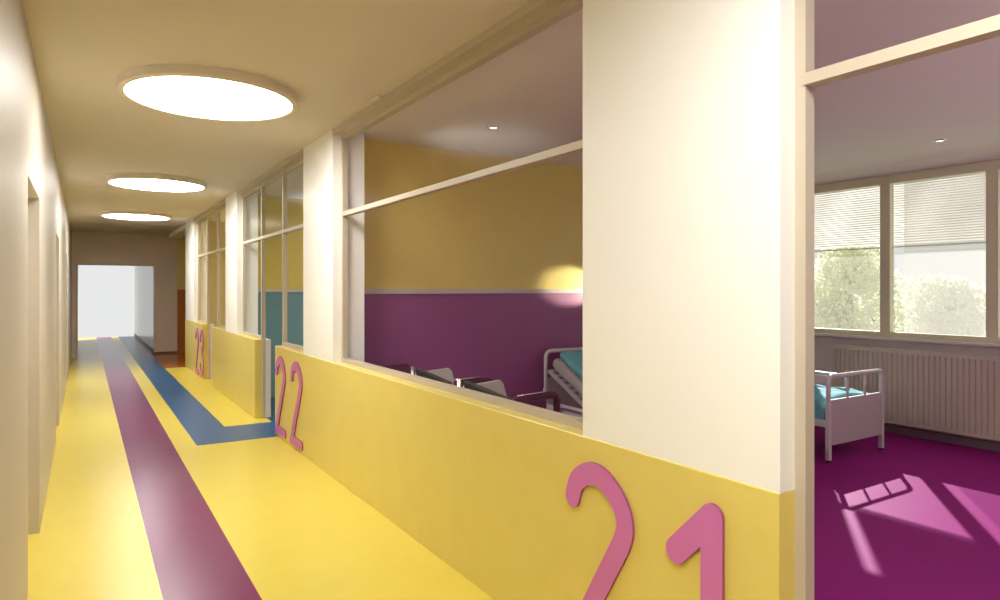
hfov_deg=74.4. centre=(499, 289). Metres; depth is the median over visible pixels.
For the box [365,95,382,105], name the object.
ceiling vent
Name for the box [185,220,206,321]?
wall
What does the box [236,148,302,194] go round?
trim
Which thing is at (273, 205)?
wall
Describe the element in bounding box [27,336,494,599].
floor
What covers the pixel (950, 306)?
tree
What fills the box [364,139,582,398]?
wall
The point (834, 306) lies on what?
tree
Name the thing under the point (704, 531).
number
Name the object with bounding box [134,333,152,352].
baseboard
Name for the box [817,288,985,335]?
hedge
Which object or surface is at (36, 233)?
wall
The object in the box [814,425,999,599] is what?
floor
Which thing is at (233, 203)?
wall
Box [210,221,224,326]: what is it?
wall
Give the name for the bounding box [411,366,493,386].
armchair
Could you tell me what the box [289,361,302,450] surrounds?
number
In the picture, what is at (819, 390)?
duvet
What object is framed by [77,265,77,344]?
wall
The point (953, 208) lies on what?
blind
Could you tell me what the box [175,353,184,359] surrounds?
floor
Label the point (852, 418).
hospital bed
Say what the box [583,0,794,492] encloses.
wall
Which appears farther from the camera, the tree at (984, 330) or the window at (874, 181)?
the tree at (984, 330)
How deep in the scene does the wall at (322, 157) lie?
5.41 m
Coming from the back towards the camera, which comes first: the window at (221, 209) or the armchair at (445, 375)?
the window at (221, 209)
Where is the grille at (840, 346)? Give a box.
[833,344,999,356]
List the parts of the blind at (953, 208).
rail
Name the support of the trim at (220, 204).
attached to the wall at (233, 203)
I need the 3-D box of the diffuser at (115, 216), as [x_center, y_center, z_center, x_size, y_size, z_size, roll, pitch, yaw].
[-6.194,-1.235,11.227,0.998,0.008,0.998,0,0,-32]
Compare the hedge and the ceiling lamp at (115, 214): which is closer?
the ceiling lamp at (115, 214)
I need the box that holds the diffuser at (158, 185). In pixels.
[109,179,203,191]
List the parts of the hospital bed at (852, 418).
bed frame, leg, rail, footboard, leg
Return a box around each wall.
[0,0,71,599]
[72,231,184,357]
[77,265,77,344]
[135,266,152,348]
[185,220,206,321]
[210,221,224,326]
[210,323,213,377]
[225,192,257,333]
[258,196,302,397]
[262,338,270,417]
[303,130,363,361]
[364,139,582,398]
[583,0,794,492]
[814,333,999,442]
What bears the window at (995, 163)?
attached to the wall at (823, 345)
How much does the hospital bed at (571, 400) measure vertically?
0.904 m
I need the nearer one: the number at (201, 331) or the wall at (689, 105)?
the wall at (689, 105)
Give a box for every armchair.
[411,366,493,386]
[457,378,559,411]
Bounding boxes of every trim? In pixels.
[76,264,153,357]
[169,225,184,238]
[185,319,207,378]
[193,199,224,221]
[212,327,261,417]
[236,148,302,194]
[258,289,302,291]
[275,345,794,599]
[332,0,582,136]
[364,289,582,293]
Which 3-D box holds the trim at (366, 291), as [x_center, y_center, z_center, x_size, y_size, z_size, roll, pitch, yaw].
[0.986,0.016,6.962,5.200,0.042,0.018,0,0,-32]
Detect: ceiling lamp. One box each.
[100,210,171,220]
[105,173,206,191]
[117,64,297,121]
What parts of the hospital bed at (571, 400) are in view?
rail, bed frame, headboard, backrest, frame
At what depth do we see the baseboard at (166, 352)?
15.40 m
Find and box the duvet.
[814,384,869,419]
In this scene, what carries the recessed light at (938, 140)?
in the ceiling
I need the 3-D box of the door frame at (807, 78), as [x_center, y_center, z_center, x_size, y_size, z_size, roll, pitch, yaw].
[1.140,0.128,1.517,0.049,2.745,0.988,0,0,-32]
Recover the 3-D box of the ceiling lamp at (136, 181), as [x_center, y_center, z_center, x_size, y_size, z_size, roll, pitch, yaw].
[-4.049,-1.256,7.792,1.070,0.058,1.070,0,0,-32]
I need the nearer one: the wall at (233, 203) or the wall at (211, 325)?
the wall at (233, 203)
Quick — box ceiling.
[22,0,999,234]
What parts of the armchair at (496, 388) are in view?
panel, backrest, arm trim, arm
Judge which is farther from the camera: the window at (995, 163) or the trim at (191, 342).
the trim at (191, 342)
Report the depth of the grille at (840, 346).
6.64 m
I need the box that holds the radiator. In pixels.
[833,344,999,440]
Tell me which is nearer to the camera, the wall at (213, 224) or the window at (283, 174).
the window at (283, 174)
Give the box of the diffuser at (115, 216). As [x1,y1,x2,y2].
[102,214,168,219]
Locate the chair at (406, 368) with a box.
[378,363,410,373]
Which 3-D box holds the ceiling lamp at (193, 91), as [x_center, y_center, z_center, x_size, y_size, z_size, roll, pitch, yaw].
[-1.875,-1.256,4.292,1.070,0.058,1.070,0,0,-32]
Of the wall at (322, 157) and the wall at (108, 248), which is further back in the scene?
the wall at (108, 248)
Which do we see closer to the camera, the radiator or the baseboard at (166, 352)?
the radiator
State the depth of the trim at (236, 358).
8.47 m
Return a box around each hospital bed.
[543,347,582,417]
[814,369,883,462]
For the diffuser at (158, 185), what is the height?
0.008 m
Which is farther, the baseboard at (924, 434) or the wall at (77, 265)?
the wall at (77, 265)
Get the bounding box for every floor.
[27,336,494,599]
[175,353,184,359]
[266,398,274,423]
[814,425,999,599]
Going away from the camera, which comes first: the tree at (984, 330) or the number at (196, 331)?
the number at (196, 331)
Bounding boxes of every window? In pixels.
[198,206,224,378]
[242,159,302,417]
[341,0,582,429]
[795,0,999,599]
[814,146,999,342]
[814,176,884,336]
[992,159,999,343]
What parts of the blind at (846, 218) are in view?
rail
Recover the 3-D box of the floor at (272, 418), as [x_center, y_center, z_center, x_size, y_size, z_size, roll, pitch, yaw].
[-0.106,1.500,8.740,5.550,0.001,4.025,0,0,-32]
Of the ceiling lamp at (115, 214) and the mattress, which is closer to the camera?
the mattress
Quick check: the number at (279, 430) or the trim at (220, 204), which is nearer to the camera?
the number at (279, 430)
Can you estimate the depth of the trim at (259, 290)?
9.17 m
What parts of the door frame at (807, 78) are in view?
frame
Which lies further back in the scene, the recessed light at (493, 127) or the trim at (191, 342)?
the trim at (191, 342)
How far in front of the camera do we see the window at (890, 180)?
6.60 m
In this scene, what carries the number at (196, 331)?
attached to the wall at (211, 325)
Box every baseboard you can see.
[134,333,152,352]
[154,351,176,353]
[884,423,999,451]
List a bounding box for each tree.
[814,245,921,332]
[897,273,985,335]
[981,322,985,336]
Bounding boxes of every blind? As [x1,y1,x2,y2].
[814,186,879,251]
[894,172,985,247]
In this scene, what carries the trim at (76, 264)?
attached to the wall at (108, 248)
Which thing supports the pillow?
on the mattress
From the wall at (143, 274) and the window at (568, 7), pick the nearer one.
the window at (568, 7)
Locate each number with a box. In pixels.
[195,328,198,374]
[200,330,203,376]
[275,356,286,438]
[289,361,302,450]
[566,462,634,599]
[666,503,724,599]
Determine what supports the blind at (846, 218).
attached to the window at (890, 180)
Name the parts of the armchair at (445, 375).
backrest, panel, arm trim, arm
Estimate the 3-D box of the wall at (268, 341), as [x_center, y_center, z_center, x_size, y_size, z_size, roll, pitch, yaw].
[-3.031,1.045,8.198,0.095,0.910,1.100,0,0,-32]
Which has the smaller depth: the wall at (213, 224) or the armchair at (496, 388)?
the armchair at (496, 388)
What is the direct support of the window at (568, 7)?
in the wall
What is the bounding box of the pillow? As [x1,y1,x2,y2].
[560,350,582,378]
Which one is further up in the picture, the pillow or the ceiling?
the ceiling
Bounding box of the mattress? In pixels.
[553,358,582,395]
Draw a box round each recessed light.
[487,125,499,129]
[932,139,947,141]
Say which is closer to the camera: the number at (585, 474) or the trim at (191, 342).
the number at (585, 474)

